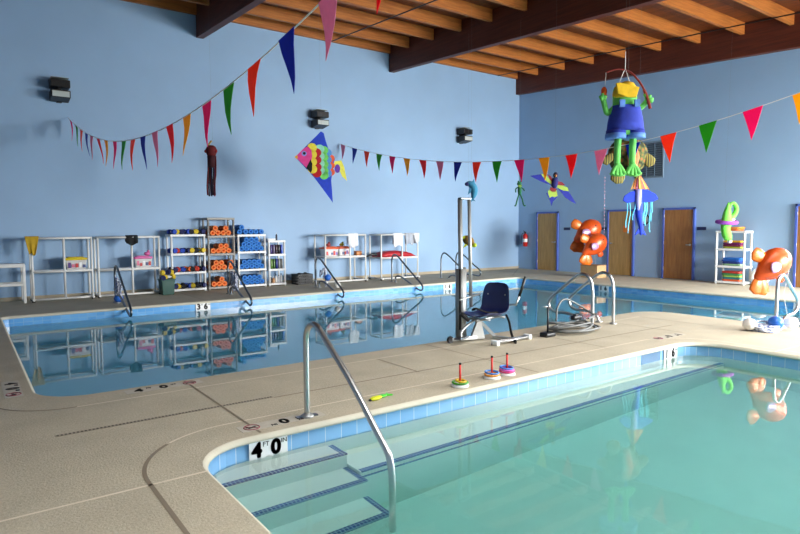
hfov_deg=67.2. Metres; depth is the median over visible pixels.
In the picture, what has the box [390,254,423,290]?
stair rail
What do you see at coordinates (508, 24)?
ceiling beam
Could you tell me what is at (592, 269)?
storage box
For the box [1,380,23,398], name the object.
depth marker
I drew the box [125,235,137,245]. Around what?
cloth bag
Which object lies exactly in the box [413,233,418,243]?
towel
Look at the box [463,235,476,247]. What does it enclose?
turtle windsock
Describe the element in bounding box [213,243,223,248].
roll
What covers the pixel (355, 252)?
toy box
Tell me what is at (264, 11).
ceiling beam
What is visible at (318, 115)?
wall light
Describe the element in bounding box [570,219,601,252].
balloon
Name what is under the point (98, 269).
rack
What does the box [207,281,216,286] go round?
roll
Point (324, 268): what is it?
rope
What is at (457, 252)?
ladder rail
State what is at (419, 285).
pool coping
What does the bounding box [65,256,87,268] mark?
tub
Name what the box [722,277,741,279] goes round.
float
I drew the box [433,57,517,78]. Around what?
ceiling beam
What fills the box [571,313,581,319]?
fitting
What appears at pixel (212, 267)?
roll
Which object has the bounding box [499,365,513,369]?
ring
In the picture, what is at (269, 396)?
drain
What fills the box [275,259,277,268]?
kickboard
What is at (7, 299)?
baseboard
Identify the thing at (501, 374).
peg
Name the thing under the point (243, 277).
roll
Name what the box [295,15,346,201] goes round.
kite
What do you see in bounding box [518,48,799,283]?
wall
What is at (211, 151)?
ribbon windsock
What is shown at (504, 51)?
ceiling beam
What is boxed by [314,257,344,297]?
stair rail
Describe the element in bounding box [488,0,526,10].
ceiling beam
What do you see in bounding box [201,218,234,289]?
shelf unit
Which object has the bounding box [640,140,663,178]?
air vent
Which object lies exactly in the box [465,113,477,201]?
dolphin windsock
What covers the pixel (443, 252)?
ladder rail
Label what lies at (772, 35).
ceiling beam
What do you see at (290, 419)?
depth marker
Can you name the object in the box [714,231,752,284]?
shelf unit
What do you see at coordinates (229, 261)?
stair rail
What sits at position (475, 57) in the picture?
ceiling beam
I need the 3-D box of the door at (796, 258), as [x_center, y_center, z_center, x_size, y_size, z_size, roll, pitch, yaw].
[10.034,-0.502,14.514,0.101,2.060,0.960,-3,5,-36]
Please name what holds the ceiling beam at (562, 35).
attached to the ceiling at (741, 12)
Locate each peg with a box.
[451,363,468,388]
[483,356,499,379]
[499,353,514,376]
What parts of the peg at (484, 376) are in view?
post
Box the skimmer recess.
[641,351,660,363]
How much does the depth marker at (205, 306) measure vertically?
0.151 m
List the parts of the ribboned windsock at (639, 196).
belly panel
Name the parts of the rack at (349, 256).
post, post, shelf panel, rail, shelf rail, rail, post, post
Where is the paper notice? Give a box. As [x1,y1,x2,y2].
[623,226,629,231]
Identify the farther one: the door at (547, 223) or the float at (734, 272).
the door at (547, 223)
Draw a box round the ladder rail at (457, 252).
[454,252,480,276]
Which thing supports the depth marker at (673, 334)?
on the floor
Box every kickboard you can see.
[270,259,272,268]
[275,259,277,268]
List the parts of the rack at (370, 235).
post, post, shelf rail, rail, post, post, post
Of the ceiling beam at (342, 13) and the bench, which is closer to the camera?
the bench
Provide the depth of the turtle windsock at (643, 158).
11.62 m
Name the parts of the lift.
mast post, footrest arm, support rod, guide post, seat frame, lever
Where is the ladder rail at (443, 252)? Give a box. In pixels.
[439,252,457,278]
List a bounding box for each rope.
[114,277,122,297]
[230,271,238,291]
[319,267,326,286]
[751,320,784,332]
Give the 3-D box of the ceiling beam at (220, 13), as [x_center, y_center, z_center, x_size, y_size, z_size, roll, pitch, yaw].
[0.836,-5.140,7.107,0.180,1.949,20.000,-3,5,-36]
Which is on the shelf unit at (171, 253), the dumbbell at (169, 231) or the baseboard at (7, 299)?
the dumbbell at (169, 231)
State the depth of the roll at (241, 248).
15.57 m
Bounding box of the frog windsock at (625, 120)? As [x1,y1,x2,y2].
[599,0,653,176]
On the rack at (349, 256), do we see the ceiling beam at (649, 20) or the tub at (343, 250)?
the tub at (343, 250)
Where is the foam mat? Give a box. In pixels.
[372,250,415,256]
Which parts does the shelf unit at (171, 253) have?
post, post, shelf, shelf, shelf, shelf, post, post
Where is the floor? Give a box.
[0,268,799,533]
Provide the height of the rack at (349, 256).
1.364 m
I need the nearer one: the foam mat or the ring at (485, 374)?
the ring at (485, 374)
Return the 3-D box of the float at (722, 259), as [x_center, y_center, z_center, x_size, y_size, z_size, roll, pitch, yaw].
[8.770,-0.172,15.867,0.340,0.048,0.480,-3,5,-36]
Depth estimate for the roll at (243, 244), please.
15.59 m
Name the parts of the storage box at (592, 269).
box lid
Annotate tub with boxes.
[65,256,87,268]
[133,255,152,266]
[319,246,338,255]
[337,246,348,255]
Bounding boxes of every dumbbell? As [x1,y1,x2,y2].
[160,270,173,274]
[164,274,175,278]
[165,269,175,274]
[167,229,176,233]
[167,248,177,252]
[197,229,204,233]
[198,247,205,252]
[198,282,206,286]
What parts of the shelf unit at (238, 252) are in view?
post, shelf, shelf, shelf, shelf, post, post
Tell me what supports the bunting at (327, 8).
hanging from the wall at (133, 70)
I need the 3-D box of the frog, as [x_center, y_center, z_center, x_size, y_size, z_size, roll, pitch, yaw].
[2.579,-3.273,12.882,0.249,3.940,0.080,0,4,0]
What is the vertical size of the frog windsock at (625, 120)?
4.323 m
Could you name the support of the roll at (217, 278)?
on the roll at (219, 283)
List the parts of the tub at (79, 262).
lid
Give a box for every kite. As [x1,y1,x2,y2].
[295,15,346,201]
[531,26,575,205]
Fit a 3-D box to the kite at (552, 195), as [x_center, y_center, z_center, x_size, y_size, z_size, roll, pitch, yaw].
[3.069,-3.681,11.970,0.937,4.922,0.142,0,4,0]
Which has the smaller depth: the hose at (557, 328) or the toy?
the toy
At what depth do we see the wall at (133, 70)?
15.59 m
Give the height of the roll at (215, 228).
0.131 m
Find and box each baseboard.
[0,266,518,301]
[518,267,787,286]
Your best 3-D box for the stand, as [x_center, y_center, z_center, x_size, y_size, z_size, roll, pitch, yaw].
[2.081,0.766,8.475,0.200,0.428,0.140,-3,5,-36]
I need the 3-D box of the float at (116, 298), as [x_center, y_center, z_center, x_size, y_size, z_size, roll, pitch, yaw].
[-5.898,0.657,12.615,0.200,0.175,0.200,-3,5,-36]
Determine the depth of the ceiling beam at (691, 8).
14.35 m
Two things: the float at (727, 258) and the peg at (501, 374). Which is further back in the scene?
the float at (727, 258)
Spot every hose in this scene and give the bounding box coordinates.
[549,320,600,333]
[555,298,594,320]
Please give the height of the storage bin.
0.370 m
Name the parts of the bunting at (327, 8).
cord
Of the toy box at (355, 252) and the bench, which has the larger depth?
the toy box at (355, 252)
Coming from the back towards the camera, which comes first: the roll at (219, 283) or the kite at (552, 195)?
the roll at (219, 283)
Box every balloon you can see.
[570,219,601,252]
[579,233,606,264]
[749,247,791,316]
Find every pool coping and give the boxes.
[0,277,795,394]
[203,342,799,533]
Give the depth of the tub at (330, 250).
16.87 m
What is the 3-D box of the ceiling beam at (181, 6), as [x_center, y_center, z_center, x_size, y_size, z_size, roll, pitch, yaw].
[-7.438,-6.323,13.338,5.790,0.295,0.090,-3,5,-36]
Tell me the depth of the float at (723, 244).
15.67 m
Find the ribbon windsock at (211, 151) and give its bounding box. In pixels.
[204,16,216,195]
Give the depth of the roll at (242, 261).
15.64 m
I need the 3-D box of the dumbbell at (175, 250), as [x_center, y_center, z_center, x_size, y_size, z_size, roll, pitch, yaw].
[-5.537,-0.395,14.647,0.292,0.124,0.118,3,5,40]
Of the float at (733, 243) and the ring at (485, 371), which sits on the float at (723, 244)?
the float at (733, 243)
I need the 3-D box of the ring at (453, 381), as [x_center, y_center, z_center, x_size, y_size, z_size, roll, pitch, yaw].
[0.585,1.121,5.859,0.167,0.019,0.167,-3,5,-36]
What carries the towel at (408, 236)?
hanging from the rack at (370, 235)
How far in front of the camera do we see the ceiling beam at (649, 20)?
15.24 m
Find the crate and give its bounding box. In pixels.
[291,273,312,284]
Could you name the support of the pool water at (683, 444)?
in the pool tile border at (238, 454)
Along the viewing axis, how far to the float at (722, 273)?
15.75 m
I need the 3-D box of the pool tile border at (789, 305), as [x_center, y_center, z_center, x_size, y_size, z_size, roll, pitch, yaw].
[2.915,1.688,8.297,13.340,1.300,15.840,-3,5,-36]
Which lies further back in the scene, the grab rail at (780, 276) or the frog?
the frog
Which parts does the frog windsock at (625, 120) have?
hanging cord, fishing rod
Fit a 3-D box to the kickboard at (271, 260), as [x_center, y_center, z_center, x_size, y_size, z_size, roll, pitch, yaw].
[-3.476,-0.084,16.143,0.050,0.260,0.200,-3,5,-36]
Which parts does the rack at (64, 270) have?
post, post, shelf rail, shelf panel, rail, post, rail, post, post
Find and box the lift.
[447,197,531,345]
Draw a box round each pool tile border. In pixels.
[3,279,793,326]
[208,346,799,474]
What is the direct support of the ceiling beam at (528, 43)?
attached to the ceiling at (741, 12)
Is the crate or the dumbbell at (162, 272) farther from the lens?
the crate
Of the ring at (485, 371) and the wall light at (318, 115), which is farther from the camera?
the wall light at (318, 115)
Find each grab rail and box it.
[547,272,593,327]
[568,271,616,324]
[774,274,799,327]
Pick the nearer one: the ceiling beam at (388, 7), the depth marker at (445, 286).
the ceiling beam at (388, 7)
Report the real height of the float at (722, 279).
0.048 m
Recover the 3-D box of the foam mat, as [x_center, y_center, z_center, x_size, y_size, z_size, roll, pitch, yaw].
[-0.175,-0.413,18.181,1.260,0.179,0.520,-3,5,-36]
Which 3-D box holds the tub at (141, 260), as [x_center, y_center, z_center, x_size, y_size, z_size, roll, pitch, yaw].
[-6.098,-0.135,14.230,0.420,0.270,0.340,-3,5,-36]
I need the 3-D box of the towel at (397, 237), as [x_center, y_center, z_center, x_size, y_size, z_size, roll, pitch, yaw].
[-0.072,-0.798,17.856,0.337,0.421,0.110,-3,5,-36]
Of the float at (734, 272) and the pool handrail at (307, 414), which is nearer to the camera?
the pool handrail at (307, 414)
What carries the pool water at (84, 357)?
in the pool tile border at (789, 305)
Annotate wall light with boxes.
[48,76,70,102]
[311,109,328,128]
[457,127,472,143]
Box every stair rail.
[113,265,132,316]
[226,260,252,305]
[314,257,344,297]
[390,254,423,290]
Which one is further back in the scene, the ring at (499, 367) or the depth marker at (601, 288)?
the depth marker at (601, 288)
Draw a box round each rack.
[29,237,94,302]
[93,236,160,297]
[313,234,367,282]
[368,234,419,280]
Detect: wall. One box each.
[0,0,518,297]
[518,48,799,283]
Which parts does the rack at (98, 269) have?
post, post, shelf panel, rail, shelf rail, rail, post, post, post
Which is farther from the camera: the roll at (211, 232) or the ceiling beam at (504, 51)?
the ceiling beam at (504, 51)
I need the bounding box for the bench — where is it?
[0,263,26,302]
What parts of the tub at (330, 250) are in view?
lid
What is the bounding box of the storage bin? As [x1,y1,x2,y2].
[157,278,175,294]
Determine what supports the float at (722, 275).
on the float at (722, 277)
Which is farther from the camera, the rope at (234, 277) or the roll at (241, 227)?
the roll at (241, 227)
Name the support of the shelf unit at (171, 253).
on the floor
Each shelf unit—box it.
[165,234,206,291]
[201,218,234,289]
[231,234,266,287]
[262,240,285,285]
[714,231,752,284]
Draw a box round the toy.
[368,392,392,400]
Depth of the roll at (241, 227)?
15.54 m
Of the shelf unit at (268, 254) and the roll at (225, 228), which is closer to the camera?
the roll at (225, 228)
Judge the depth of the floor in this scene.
5.33 m
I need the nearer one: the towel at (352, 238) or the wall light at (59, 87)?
the wall light at (59, 87)
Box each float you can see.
[113,295,122,301]
[324,274,330,280]
[722,259,742,261]
[722,261,742,263]
[722,271,741,273]
[722,273,741,275]
[722,275,741,277]
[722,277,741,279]
[722,279,741,281]
[723,240,742,242]
[723,242,742,244]
[723,244,742,246]
[723,246,742,248]
[723,257,742,259]
[723,263,742,265]
[742,318,757,329]
[767,316,784,327]
[784,317,799,328]
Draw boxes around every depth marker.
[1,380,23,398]
[124,380,203,393]
[196,303,210,310]
[236,411,325,432]
[249,435,287,459]
[443,284,451,289]
[599,286,608,291]
[649,333,685,339]
[664,347,676,358]
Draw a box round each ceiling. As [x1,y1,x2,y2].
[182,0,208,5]
[261,0,799,65]
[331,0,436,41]
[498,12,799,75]
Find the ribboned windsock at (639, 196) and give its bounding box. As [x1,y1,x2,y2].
[623,12,657,234]
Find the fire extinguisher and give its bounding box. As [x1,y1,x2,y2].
[521,231,527,246]
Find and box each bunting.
[68,0,380,169]
[341,92,799,181]
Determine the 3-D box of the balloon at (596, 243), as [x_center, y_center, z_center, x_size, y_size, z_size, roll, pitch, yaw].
[5.744,-0.529,17.916,0.888,0.966,0.443,-1,4,-11]
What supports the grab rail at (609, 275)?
on the floor
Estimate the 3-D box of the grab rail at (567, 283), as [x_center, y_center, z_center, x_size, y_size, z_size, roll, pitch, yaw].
[2.710,0.492,9.565,0.110,0.839,0.933,-3,5,-36]
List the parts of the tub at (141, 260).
lid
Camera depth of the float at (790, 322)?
8.78 m
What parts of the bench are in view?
rail, rail, seat panel, leg, leg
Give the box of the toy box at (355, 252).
[354,251,361,254]
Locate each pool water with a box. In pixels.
[6,283,799,395]
[213,355,799,533]
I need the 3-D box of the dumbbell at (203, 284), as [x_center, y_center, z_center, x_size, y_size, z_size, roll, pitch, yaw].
[-4.973,0.443,15.109,0.292,0.124,0.118,3,5,40]
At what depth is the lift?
8.21 m
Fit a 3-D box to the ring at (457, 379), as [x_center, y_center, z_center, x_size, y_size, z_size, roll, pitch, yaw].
[0.592,1.107,5.857,0.114,0.030,0.114,1,4,22]
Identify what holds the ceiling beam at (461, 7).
attached to the ceiling at (741, 12)
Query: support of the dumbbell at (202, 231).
on the shelf unit at (171, 253)
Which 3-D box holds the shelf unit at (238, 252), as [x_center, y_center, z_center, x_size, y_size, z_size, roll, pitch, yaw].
[-3.981,-0.168,15.894,0.780,1.390,0.440,-3,5,-36]
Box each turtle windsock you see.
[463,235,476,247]
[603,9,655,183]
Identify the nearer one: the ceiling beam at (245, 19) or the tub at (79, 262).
the tub at (79, 262)
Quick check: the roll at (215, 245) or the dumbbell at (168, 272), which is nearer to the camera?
the dumbbell at (168, 272)
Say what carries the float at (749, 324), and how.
on the floor
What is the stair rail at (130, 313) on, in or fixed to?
on the floor
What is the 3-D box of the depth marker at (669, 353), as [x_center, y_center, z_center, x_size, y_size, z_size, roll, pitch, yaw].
[3.526,1.132,7.840,0.310,0.152,0.008,-3,5,-36]
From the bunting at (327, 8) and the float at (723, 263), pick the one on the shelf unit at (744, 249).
the float at (723, 263)
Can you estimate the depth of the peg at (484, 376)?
6.13 m
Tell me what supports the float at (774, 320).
on the lane rope at (761, 327)
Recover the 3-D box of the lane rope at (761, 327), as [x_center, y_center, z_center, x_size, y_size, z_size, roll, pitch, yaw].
[5.397,0.875,8.873,0.597,0.123,0.443,-3,5,-36]
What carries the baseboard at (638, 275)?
attached to the wall at (761, 174)
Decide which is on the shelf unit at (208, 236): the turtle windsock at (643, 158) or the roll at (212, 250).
the roll at (212, 250)
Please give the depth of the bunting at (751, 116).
10.56 m
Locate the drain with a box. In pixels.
[55,396,272,436]
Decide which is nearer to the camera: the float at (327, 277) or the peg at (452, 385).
the peg at (452, 385)
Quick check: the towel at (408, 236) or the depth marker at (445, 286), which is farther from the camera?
the towel at (408, 236)
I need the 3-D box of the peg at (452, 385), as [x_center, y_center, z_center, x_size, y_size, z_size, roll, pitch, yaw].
[0.584,1.047,5.854,0.176,0.232,0.176,-3,5,-36]
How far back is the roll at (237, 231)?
15.51 m
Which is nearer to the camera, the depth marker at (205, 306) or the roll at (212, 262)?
the depth marker at (205, 306)
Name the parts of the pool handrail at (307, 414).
anchor plate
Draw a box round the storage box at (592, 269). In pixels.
[580,264,605,277]
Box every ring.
[452,380,468,384]
[455,378,466,382]
[484,370,498,374]
[484,372,499,376]
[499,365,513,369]
[499,367,514,371]
[750,268,768,281]
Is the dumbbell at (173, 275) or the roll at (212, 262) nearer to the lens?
the dumbbell at (173, 275)
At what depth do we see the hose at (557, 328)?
8.63 m
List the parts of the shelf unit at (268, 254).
post, post, shelf, shelf, shelf, shelf, post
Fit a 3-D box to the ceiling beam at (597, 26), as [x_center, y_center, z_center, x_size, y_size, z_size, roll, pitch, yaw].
[5.286,-6.257,15.755,5.440,0.295,0.090,-3,5,-36]
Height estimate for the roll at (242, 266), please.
0.131 m
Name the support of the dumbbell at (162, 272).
on the dumbbell at (173, 275)
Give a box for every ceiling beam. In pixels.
[121,0,196,14]
[196,0,265,38]
[232,14,390,53]
[245,4,408,47]
[264,0,433,39]
[337,0,460,31]
[389,0,664,72]
[409,0,491,21]
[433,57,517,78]
[452,52,537,74]
[478,45,564,69]
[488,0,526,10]
[506,37,593,63]
[516,11,799,94]
[538,29,625,57]
[571,19,660,50]
[613,8,700,43]
[658,0,744,34]
[734,0,794,24]
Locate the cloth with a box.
[24,236,38,255]
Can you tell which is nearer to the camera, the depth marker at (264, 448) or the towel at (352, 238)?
the depth marker at (264, 448)
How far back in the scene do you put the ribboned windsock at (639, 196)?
12.03 m
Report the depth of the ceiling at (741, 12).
15.44 m
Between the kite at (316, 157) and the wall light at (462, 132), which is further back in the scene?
the wall light at (462, 132)
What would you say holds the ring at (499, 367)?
on the ring
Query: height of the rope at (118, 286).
0.535 m
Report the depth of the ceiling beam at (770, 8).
13.85 m
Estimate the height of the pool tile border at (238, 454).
1.200 m
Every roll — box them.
[205,230,214,235]
[206,248,215,252]
[206,264,215,269]
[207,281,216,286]
[209,226,217,230]
[210,260,218,264]
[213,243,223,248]
[213,280,221,285]
[214,276,223,281]
[218,226,227,230]
[234,225,243,229]
[235,229,241,233]
[235,246,243,250]
[235,263,244,268]
[236,242,246,246]
[236,259,246,264]
[239,237,248,241]
[240,275,246,279]
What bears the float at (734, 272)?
on the float at (722, 273)
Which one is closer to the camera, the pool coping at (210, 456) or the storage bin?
the pool coping at (210, 456)
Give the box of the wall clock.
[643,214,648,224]
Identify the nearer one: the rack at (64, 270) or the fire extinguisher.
the rack at (64, 270)
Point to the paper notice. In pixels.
(624, 228)
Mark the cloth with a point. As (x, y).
(31, 241)
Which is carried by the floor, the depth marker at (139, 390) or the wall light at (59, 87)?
the depth marker at (139, 390)
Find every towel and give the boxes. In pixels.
[347,233,357,247]
[392,233,401,246]
[405,233,413,244]
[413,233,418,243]
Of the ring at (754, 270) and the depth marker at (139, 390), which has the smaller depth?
the depth marker at (139, 390)
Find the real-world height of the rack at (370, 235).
1.354 m
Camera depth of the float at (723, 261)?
15.70 m
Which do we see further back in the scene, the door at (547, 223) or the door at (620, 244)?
the door at (547, 223)
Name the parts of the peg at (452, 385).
post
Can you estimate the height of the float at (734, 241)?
0.048 m
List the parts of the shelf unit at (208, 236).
post, post, shelf, shelf, shelf, shelf, shelf, post, post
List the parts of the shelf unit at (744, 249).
post, post, shelf, shelf, shelf, shelf, post, post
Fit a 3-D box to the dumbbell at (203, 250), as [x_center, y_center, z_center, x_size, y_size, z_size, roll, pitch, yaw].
[-4.979,-0.426,15.052,0.292,0.124,0.118,3,5,40]
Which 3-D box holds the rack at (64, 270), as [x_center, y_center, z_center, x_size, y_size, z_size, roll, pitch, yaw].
[-7.454,0.031,13.264,1.200,1.384,0.620,-3,5,-36]
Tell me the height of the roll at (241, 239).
0.132 m
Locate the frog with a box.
[514,61,525,205]
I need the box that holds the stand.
[540,306,555,337]
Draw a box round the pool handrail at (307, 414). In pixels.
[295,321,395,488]
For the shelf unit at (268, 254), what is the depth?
16.19 m
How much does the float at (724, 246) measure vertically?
0.048 m
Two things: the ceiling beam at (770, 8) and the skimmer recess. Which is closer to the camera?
the skimmer recess
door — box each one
[536,211,558,270]
[606,209,634,275]
[661,207,695,279]
[792,204,799,286]
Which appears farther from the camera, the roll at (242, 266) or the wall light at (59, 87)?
the roll at (242, 266)
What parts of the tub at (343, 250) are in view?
lid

